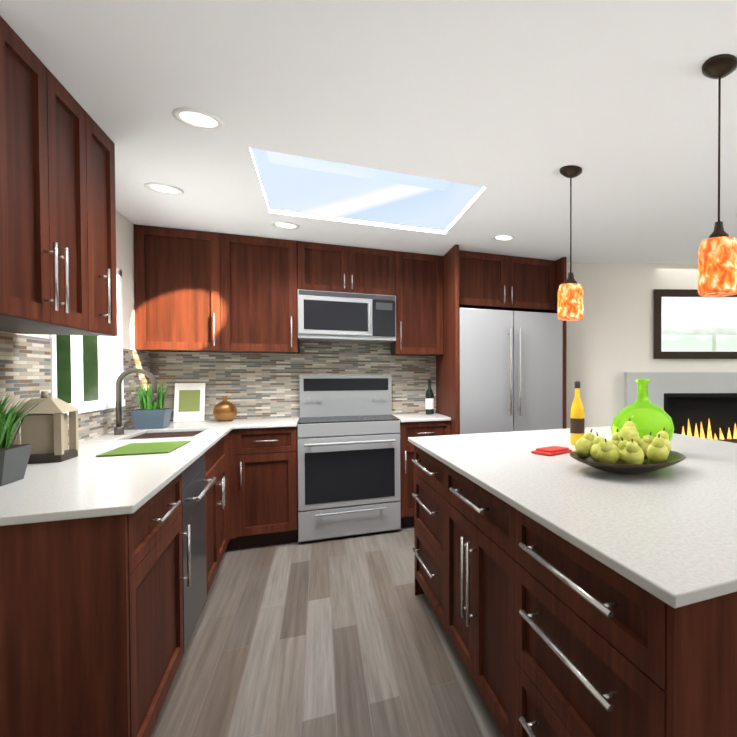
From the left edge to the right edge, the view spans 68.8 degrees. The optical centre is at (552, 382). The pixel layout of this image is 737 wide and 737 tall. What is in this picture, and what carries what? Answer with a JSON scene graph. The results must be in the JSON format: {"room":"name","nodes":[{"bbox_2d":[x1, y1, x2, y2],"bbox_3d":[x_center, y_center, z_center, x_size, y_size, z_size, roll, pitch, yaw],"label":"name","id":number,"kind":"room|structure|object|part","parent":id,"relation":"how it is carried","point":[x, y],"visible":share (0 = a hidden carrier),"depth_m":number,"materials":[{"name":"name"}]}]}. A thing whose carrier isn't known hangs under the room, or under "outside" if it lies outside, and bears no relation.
{"room":"kitchen","nodes":[
{"label":"kitchen","id":0,"kind":"room"},
{"bbox_2d":[0,210,149,441],"bbox_3d":[-0.686,0.133,-1.556,0.120,2.410,12.260,0,1,-25],"label":"wall","id":1,"kind":"structure","parent":0,"point":[124,245],"depth_m":3.44,"materials":[{"name":"beige paint"}]},
{"bbox_2d":[0,16,116,335],"bbox_3d":[-2.004,-0.666,1.834,0.385,0.911,0.960,0,1,-25],"label":"wall cabinet","id":2,"kind":"object","parent":1,"relation":"attached to","point":[57,221],"visible":0.98,"depth_m":1.77,"materials":[{"name":"brown wood"}]},
{"bbox_2d":[0,332,151,444],"bbox_3d":[-2.531,0.058,2.519,0.006,0.551,3.068,0,1,-25],"label":"backsplash","id":3,"kind":"structure","parent":1,"relation":"attached to","point":[25,361],"depth_m":2.38,"materials":[{"name":"tile"}]},
{"bbox_2d":[49,268,124,414],"bbox_3d":[-2.753,-0.291,2.880,0.120,0.920,0.980,0,1,-25],"label":"window","id":4,"kind":"structure","parent":1,"relation":"in","point":[110,359],"depth_m":3.26,"materials":[{"name":"white paint"}]},
{"bbox_2d":[175,340,435,418],"bbox_3d":[0.527,0.020,5.721,8.510,2.410,0.120,0,1,-25],"label":"wall","id":5,"kind":"structure","parent":0,"point":[269,353],"depth_m":4.23,"materials":[{"name":"beige paint"}]},
{"bbox_2d":[134,224,442,355],"bbox_3d":[-2.065,-0.702,4.155,2.250,0.911,0.481,0,1,-25],"label":"upper cabinets","id":6,"kind":"object","parent":5,"relation":"attached to","point":[203,291],"visible":1,"depth_m":3.97,"materials":[{"name":"brown wood"}]},
{"bbox_2d":[298,289,395,342],"bbox_3d":[-1.780,-0.558,4.291,0.761,0.390,0.481,0,1,-25],"label":"microwave","id":7,"kind":"object","parent":6,"relation":"attached to","point":[324,315],"depth_m":4.12,"materials":[{"name":"silver metal"}]},
{"bbox_2d":[152,341,435,420],"bbox_3d":[-2.154,-0.029,4.387,2.220,0.667,0.006,0,1,-25],"label":"backsplash","id":8,"kind":"structure","parent":5,"relation":"attached to","point":[258,385],"depth_m":4.29,"materials":[{"name":"tile"}]},
{"bbox_2d":[150,526,503,736],"bbox_3d":[3.110,1.360,0.248,8.510,0.100,12.260,0,1,-25],"label":"floor","id":9,"kind":"structure","parent":0,"point":[343,637],"depth_m":2.31,"materials":[{"name":"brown wood"}]},
{"bbox_2d":[0,472,195,736],"bbox_3d":[-1.701,0.831,1.621,0.685,0.915,0.790,0,1,-25],"label":"base cabinet","id":10,"kind":"object","parent":9,"relation":"on","point":[109,566],"depth_m":1.40,"materials":[{"name":"brown wood"}]},
{"bbox_2d":[0,424,235,519],"bbox_3d":[-2.060,0.395,2.380,0.734,0.115,2.483,0,1,-25],"label":"countertop","id":11,"kind":"structure","parent":10,"relation":"on","point":[86,482],"depth_m":1.81,"materials":[{"name":"white stone"}]},
{"bbox_2d":[0,393,49,485],"bbox_3d":[-1.941,0.187,1.666,0.330,0.319,0.302,0,1,-25],"label":"plant","id":12,"kind":"object","parent":11,"relation":"on","point":[14,459],"visible":1,"depth_m":1.69,"materials":[{"name":"green plant"}]},
{"bbox_3d":[-1.928,0.285,1.675,0.175,0.122,0.175,0,1,-25],"label":"pot","id":13,"kind":"part","parent":12,"relation":"part of","materials":[{"name":"grey ceramic"}]},
{"bbox_2d":[10,391,79,463],"bbox_3d":[-2.203,0.189,2.141,0.180,0.300,0.180,0,1,-25],"label":"lantern","id":14,"kind":"object","parent":11,"relation":"on","point":[46,435],"visible":0.85,"depth_m":2.10,"materials":[{"name":"beige painted wood"},{"name":"dark metal"},{"name":"glass"}]},
{"bbox_2d":[112,368,157,435],"bbox_3d":[-2.637,0.118,3.136,0.220,0.414,0.112,0,1,-25],"label":"faucet","id":15,"kind":"object","parent":11,"relation":"on","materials":[{"name":"grey metal"}]},
{"bbox_2d":[96,441,190,456],"bbox_3d":[-2.038,0.331,2.486,0.270,0.006,0.440,0,1,-25],"label":"dish mat","id":16,"kind":"object","parent":11,"relation":"on","point":[147,448],"visible":0.98,"depth_m":2.44,"materials":[{"name":"green fabric"}]},
{"bbox_2d":[130,382,171,429],"bbox_3d":[-2.792,0.154,3.440,0.227,0.329,0.240,0,1,-25],"label":"potted plant","id":17,"kind":"object","parent":11,"relation":"on","point":[150,414],"visible":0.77,"depth_m":3.38,"materials":[{"name":"blue"}]},
{"bbox_3d":[-2.789,0.253,3.435,0.190,0.132,0.190,0,1,-25],"label":"pot","id":18,"kind":"part","parent":17,"relation":"part of","materials":[{"name":"blue ceramic"}]},
{"bbox_2d":[124,428,243,552],"bbox_3d":[-2.316,0.811,2.930,0.685,0.915,0.898,0,1,-25],"label":"base cabinet","id":19,"kind":"object","parent":9,"relation":"on","point":[234,454],"depth_m":3.63,"materials":[{"name":"brown wood"}]},
{"bbox_2d":[196,448,223,622],"bbox_3d":[-1.997,0.822,2.252,0.685,0.915,0.724,0,1,-25],"label":"base cabinet","id":20,"kind":"object","parent":9,"relation":"on","point":[210,474],"depth_m":2.79,"materials":[{"name":"brown wood"}]},
{"bbox_2d":[176,428,247,547],"bbox_3d":[-2.541,0.804,3.408,0.685,0.915,0.277,0,1,-25],"label":"base cabinet","id":21,"kind":"object","parent":9,"relation":"on","point":[177,429],"depth_m":3.67,"materials":[{"name":"brown wood"}]},
{"bbox_2d":[248,424,297,547],"bbox_3d":[-2.307,0.795,3.989,0.457,0.915,0.619,0,1,-25],"label":"base cabinet","id":22,"kind":"object","parent":9,"relation":"on","point":[272,452],"depth_m":3.75,"materials":[{"name":"brown wood"}]},
{"bbox_2d":[166,417,299,427],"bbox_3d":[-2.572,0.327,3.844,1.054,0.025,0.642,0,1,-25],"label":"countertop","id":23,"kind":"structure","parent":22,"relation":"on","point":[285,422],"depth_m":3.77,"materials":[{"name":"white stone"}]},
{"bbox_2d":[173,383,205,421],"bbox_3d":[-2.919,0.159,3.968,0.200,0.303,0.082,0,1,-25],"label":"picture frame","id":24,"kind":"object","parent":23,"relation":"on","point":[189,401],"visible":1,"depth_m":3.96,"materials":[{"name":"white paper"}]},
{"bbox_2d":[213,396,237,421],"bbox_3d":[-2.625,0.208,3.954,0.170,0.205,0.170,0,1,-25],"label":"bronze ornament","id":25,"kind":"object","parent":23,"relation":"on","point":[224,410],"visible":1,"depth_m":3.90,"materials":[{"name":"brown metal"}]},
{"bbox_2d":[297,375,400,542],"bbox_3d":[-1.727,0.594,4.197,0.765,1.310,0.696,0,1,-25],"label":"range","id":26,"kind":"object","parent":9,"relation":"on","point":[348,436],"visible":1,"depth_m":3.98,"materials":[{"name":"silver metal"}]},
{"bbox_2d":[395,416,450,527],"bbox_3d":[-1.210,0.786,4.504,0.425,0.915,0.619,0,1,-25],"label":"base cabinet","id":27,"kind":"object","parent":9,"relation":"on","point":[430,427],"depth_m":4.18,"materials":[{"name":"brown wood"}]},
{"bbox_2d":[392,413,450,423],"bbox_3d":[-1.205,0.317,4.487,0.425,0.025,0.642,0,1,-25],"label":"countertop","id":28,"kind":"structure","parent":27,"relation":"on","point":[408,418],"depth_m":4.30,"materials":[{"name":"white stone"}]},
{"bbox_2d":[425,380,433,414],"bbox_3d":[-1.150,0.140,4.625,0.077,0.320,0.076,0,1,-25],"label":"wine bottle","id":29,"kind":"object","parent":28,"relation":"on","point":[429,399],"visible":1,"depth_m":4.60,"materials":[{"name":"black"}]},
{"bbox_2d":[436,244,566,434],"bbox_3d":[-0.495,0.037,4.705,1.045,2.407,0.843,0,1,-25],"label":"cabinet","id":30,"kind":"object","parent":9,"relation":"on","point":[501,364],"visible":0.58,"depth_m":4.41,"materials":[{"name":"brown wood"}]},
{"bbox_2d":[459,308,562,434],"bbox_3d":[-0.490,0.301,4.697,0.975,1.880,0.816,0,1,-25],"label":"refrigerator","id":31,"kind":"object","parent":30,"relation":"in","point":[511,362],"depth_m":4.35,"materials":[{"name":"silver metal"}]},
{"bbox_2d":[410,442,736,736],"bbox_3d":[0.347,0.822,2.246,1.602,0.915,2.349,0,1,-25],"label":"kitchen island","id":32,"kind":"object","parent":9,"relation":"on","point":[567,594],"depth_m":1.32,"materials":[{"name":"brown wood"}]},
{"bbox_2d":[408,426,736,621],"bbox_3d":[0.367,0.352,2.240,1.624,0.025,2.404,0,1,-25],"label":"island countertop","id":33,"kind":"structure","parent":32,"relation":"on","point":[665,539],"depth_m":1.41,"materials":[{"name":"white stone"}]},
{"bbox_2d":[531,446,571,455],"bbox_3d":[-0.002,0.325,2.349,0.120,0.022,0.160,1,1,42],"label":"napkin","id":34,"kind":"object","parent":33,"relation":"on","point":[551,450],"visible":1,"depth_m":2.31,"materials":[{"name":"red fabric"}]},
{"bbox_2d":[570,381,584,444],"bbox_3d":[0.135,0.162,2.643,0.077,0.338,0.076,0,1,-25],"label":"oil bottle","id":35,"kind":"object","parent":33,"relation":"on","point":[577,425],"visible":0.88,"depth_m":2.62,"materials":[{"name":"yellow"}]},
{"bbox_2d":[569,418,685,472],"bbox_3d":[0.292,0.244,1.934,0.450,0.196,0.450,0,1,-25],"label":"fruit bowl","id":36,"kind":"object","parent":33,"relation":"on","point":[626,449],"visible":1,"depth_m":1.86,"materials":[{"name":"brown"}]},
{"bbox_3d":[0.292,0.312,1.935,0.450,0.060,0.450,0,1,-25],"label":"dish","id":37,"kind":"part","parent":36,"relation":"part of","materials":[{"name":"brown"}]},
{"bbox_2d":[611,379,673,440],"bbox_3d":[0.427,0.160,2.327,0.283,0.352,0.192,0,1,-25],"label":"demijohn","id":38,"kind":"object","parent":33,"relation":"on","point":[644,414],"visible":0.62,"depth_m":2.28,"materials":[{"name":"green glass"}]},
{"bbox_2d":[624,372,736,442],"bbox_3d":[1.550,0.571,4.829,1.670,1.335,0.146,0,1,-2],"label":"fireplace","id":39,"kind":"object","parent":9,"relation":"on","point":[700,404],"visible":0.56,"depth_m":4.76,"materials":[{"name":"grey tile"}]},
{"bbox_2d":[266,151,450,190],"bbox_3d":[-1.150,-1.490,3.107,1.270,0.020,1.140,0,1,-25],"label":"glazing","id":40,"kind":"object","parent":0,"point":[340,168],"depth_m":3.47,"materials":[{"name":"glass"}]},
{"bbox_2d":[0,0,736,263],"bbox_3d":[3.110,-1.267,0.207,8.510,0.335,12.260,0,1,-25],"label":"ceiling","id":41,"kind":"structure","parent":0,"point":[511,107],"depth_m":2.08,"materials":[{"name":"white paint"}]},
{"bbox_2d":[144,183,183,194],"bbox_3d":[-2.283,-1.137,2.900,0.184,0.006,0.184,0,1,-25],"label":"recessed light","id":42,"kind":"object","parent":41,"relation":"in","point":[164,188],"visible":0.94,"depth_m":2.90,"materials":[{"name":"white paint"}]},
{"bbox_2d":[172,108,224,130],"bbox_3d":[-1.514,-1.125,2.113,0.184,0.006,0.184,0,1,-25],"label":"recessed light","id":43,"kind":"object","parent":41,"relation":"in","point":[197,119],"visible":1,"depth_m":2.11,"materials":[{"name":"white paint"}]},
{"bbox_2d":[271,221,299,228],"bbox_3d":[-1.952,-1.148,3.608,0.184,0.006,0.184,0,1,-25],"label":"recessed light","id":44,"kind":"object","parent":41,"relation":"in","point":[283,225],"visible":0.98,"depth_m":3.60,"materials":[{"name":"white paint"}]},
{"bbox_2d":[492,234,514,240],"bbox_3d":[-0.387,-1.153,3.935,0.184,0.006,0.184,0,1,-25],"label":"recessed light","id":45,"kind":"object","parent":41,"relation":"in","point":[502,237],"visible":1,"depth_m":3.93,"materials":[{"name":"white paint"}]},
{"bbox_2d":[558,165,583,320],"bbox_3d":[0.100,-0.737,2.646,0.142,0.799,0.142,0,1,-25],"label":"pendant light","id":46,"kind":"object","parent":41,"relation":"hanging from","point":[570,299],"visible":1,"depth_m":2.60,"materials":[{"name":"orange glass"}]},
{"bbox_3d":[0.100,-0.832,2.644,0.124,0.609,0.124,0,1,-25],"label":"canopy cord","id":47,"kind":"part","parent":46,"relation":"part of","materials":[{"name":"brown metal"}]},
{"bbox_3d":[0.100,-0.432,2.650,0.142,0.190,0.142,0,1,-25],"label":"lamp shade","id":48,"kind":"part","parent":46,"relation":"part of","materials":[{"name":"orange glass"}]},
{"bbox_2d":[698,54,736,296],"bbox_3d":[0.593,-0.718,1.750,0.142,0.809,0.142,0,1,-25],"label":"pendant light","id":49,"kind":"object","parent":41,"relation":"hanging from","point":[717,264],"visible":1,"depth_m":1.71,"materials":[{"name":"orange glass"}]},
{"bbox_3d":[0.593,-0.411,1.755,0.142,0.195,0.142,0,1,-25],"label":"lamp shade","id":50,"kind":"part","parent":49,"relation":"part of","materials":[{"name":"orange glass"}]},
{"bbox_3d":[0.593,-0.815,1.749,0.124,0.614,0.124,0,1,-25],"label":"canopy cord","id":51,"kind":"part","parent":49,"relation":"part of","materials":[{"name":"brown metal"}]},
{"bbox_2d":[566,263,736,427],"bbox_3d":[3.232,0.031,5.011,6.395,2.410,0.120,0,1,-2],"label":"wall","id":52,"kind":"structure","parent":0,"point":[609,339],"depth_m":4.86,"materials":[{"name":"beige paint"}]},
{"bbox_2d":[653,289,736,358],"bbox_3d":[1.527,-0.572,4.865,1.053,0.680,0.035,0,1,-2],"label":"framed picture","id":53,"kind":"object","parent":52,"relation":"attached to","point":[690,324],"visible":0.88,"depth_m":4.87,"materials":[{"name":"white glass"}]},
{"label":"outside","id":54,"kind":"structure","parent":0,"visible":0},
{"bbox_2d":[56,335,98,403],"bbox_3d":[-4.255,-0.514,4.989,0.800,3.500,9.080,0,1,-25],"label":"outside view","id":55,"kind":"object","parent":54,"point":[90,364],"depth_m":4.88,"materials":[{"name":"green plant"}]}
]}

